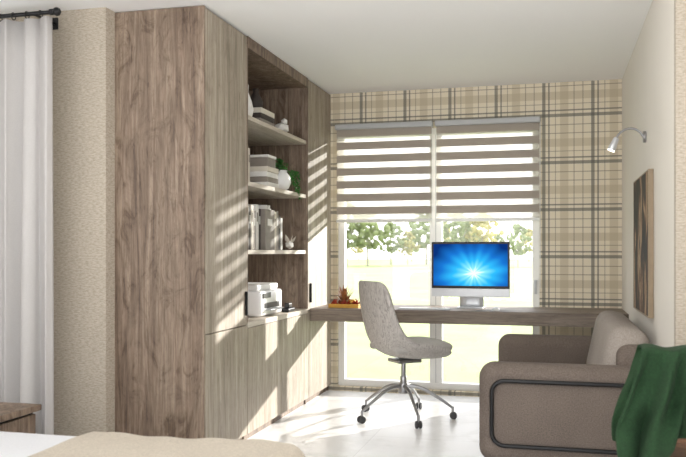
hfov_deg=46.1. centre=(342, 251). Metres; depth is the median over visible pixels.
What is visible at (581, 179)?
wall
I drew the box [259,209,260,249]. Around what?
book
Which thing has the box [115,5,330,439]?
built-in wardrobe
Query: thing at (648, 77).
wall
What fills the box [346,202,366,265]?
tree
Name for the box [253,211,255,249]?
book
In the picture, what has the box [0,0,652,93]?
ceiling
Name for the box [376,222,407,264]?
tree
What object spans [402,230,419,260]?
tree
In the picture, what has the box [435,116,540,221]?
roller blind
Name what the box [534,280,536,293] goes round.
handle
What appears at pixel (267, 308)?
paper tray
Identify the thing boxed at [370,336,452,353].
seat cushion
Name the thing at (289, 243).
bird figurine
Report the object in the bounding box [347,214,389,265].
tree
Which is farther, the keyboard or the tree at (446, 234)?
the tree at (446, 234)
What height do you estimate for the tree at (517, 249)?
4.077 m
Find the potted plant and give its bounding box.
[275,158,300,199]
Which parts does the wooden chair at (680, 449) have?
rail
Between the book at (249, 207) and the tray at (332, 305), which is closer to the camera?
the book at (249, 207)
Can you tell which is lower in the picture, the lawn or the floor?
the floor
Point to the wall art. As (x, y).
(643, 186)
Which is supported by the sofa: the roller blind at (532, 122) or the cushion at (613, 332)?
the cushion at (613, 332)
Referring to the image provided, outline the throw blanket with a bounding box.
[611,344,685,456]
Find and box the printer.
[248,282,283,316]
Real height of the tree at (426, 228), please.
6.422 m
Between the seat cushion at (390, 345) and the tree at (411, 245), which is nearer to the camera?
the seat cushion at (390, 345)
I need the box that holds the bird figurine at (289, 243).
[285,234,295,248]
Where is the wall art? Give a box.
[633,169,653,317]
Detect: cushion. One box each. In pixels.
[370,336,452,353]
[586,310,648,364]
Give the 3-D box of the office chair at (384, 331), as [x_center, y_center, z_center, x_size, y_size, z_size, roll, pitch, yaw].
[0.442,0.738,6.104,0.754,1.044,0.767,0,0,-25]
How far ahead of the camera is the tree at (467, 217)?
117.14 m
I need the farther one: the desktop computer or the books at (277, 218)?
the desktop computer
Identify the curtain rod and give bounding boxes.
[0,7,60,29]
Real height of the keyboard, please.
0.012 m
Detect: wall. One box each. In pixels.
[0,16,31,21]
[328,79,621,396]
[622,0,673,346]
[674,0,685,345]
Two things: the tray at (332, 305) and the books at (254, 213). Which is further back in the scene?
the tray at (332, 305)
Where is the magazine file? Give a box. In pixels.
[259,205,273,249]
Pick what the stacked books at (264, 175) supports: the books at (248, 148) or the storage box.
the storage box
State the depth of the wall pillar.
4.79 m
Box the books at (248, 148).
[248,148,249,181]
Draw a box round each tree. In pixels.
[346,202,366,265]
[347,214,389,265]
[350,235,365,260]
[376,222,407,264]
[398,230,420,264]
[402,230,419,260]
[408,205,444,264]
[443,213,474,241]
[450,217,480,241]
[464,213,504,241]
[490,233,504,241]
[506,223,531,266]
[517,228,531,261]
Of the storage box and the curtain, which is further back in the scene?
the storage box
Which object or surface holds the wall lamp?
attached to the wall at (648, 77)
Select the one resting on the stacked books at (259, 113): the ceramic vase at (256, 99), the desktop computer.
the ceramic vase at (256, 99)
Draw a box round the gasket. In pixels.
[435,135,435,382]
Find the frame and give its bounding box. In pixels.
[338,124,539,390]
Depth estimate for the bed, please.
3.11 m
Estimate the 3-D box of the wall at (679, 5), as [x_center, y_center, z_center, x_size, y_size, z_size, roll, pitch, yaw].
[2.736,-0.090,3.449,2.458,2.700,0.060,0,0,15]
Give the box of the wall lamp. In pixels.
[607,127,646,151]
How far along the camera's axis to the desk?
6.45 m
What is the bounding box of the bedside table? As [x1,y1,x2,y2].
[0,402,41,433]
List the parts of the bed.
mattress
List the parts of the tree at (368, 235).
crown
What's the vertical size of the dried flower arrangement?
0.197 m
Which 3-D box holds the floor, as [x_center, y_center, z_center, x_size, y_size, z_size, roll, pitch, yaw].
[-0.118,1.310,3.489,8.000,0.100,7.890,0,0,15]
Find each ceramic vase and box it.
[248,85,253,115]
[250,88,262,107]
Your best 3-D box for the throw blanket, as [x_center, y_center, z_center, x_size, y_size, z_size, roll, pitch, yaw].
[1.361,0.578,3.080,0.625,0.436,0.364,0,0,15]
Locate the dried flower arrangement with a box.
[328,286,359,307]
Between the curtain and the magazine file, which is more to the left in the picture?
the curtain
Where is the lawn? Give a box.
[346,259,531,382]
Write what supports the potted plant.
on the built-in wardrobe
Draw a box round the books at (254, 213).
[248,204,260,249]
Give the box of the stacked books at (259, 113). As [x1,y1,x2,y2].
[252,107,274,126]
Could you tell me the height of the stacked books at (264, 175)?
0.151 m
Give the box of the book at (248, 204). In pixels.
[248,204,248,249]
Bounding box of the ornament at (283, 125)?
[275,118,288,131]
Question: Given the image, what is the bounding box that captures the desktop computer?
[432,242,509,308]
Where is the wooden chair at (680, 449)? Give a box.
[670,438,685,456]
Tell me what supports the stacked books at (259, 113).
on the built-in wardrobe
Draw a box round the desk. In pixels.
[310,304,628,326]
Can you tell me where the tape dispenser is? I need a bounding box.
[282,303,294,311]
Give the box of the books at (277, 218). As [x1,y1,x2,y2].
[274,211,281,249]
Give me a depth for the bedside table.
3.92 m
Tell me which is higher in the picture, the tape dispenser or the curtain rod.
the curtain rod
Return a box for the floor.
[248,390,483,456]
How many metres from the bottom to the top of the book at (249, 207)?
0.300 m
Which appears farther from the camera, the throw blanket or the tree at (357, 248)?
the tree at (357, 248)
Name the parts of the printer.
lid, control panel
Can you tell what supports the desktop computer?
on the desk
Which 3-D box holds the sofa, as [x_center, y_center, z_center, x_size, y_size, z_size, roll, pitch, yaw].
[1.422,0.837,5.199,0.932,0.847,1.822,0,0,15]
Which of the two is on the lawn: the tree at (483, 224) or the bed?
the tree at (483, 224)
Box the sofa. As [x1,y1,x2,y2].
[479,310,648,456]
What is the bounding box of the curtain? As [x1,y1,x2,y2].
[0,16,53,434]
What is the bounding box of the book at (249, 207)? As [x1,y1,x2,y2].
[249,207,250,249]
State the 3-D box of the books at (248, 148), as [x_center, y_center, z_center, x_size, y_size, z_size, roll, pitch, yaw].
[-0.796,-0.617,5.713,0.201,0.280,0.248,0,0,15]
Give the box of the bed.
[0,431,304,456]
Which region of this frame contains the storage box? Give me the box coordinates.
[250,154,275,167]
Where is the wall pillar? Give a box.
[32,7,114,435]
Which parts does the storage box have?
lid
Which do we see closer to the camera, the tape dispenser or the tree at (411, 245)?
the tape dispenser
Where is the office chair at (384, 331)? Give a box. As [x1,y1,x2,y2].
[357,280,456,428]
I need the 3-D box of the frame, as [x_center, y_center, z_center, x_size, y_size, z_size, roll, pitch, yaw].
[0.832,0.060,7.189,1.790,2.320,0.070,0,0,15]
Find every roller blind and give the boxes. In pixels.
[335,121,432,222]
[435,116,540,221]
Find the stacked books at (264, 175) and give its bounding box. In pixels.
[250,166,278,187]
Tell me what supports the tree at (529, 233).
on the lawn
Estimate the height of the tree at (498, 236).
3.557 m
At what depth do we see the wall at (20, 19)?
4.89 m
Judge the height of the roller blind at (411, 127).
1.460 m
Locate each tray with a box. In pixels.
[266,307,283,310]
[328,303,359,307]
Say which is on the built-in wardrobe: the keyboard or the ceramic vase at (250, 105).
the ceramic vase at (250, 105)
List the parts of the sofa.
arm, arm, frame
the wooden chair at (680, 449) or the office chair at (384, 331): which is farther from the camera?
the office chair at (384, 331)
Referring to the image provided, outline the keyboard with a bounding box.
[397,307,449,309]
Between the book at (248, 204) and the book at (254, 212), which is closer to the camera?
the book at (248, 204)

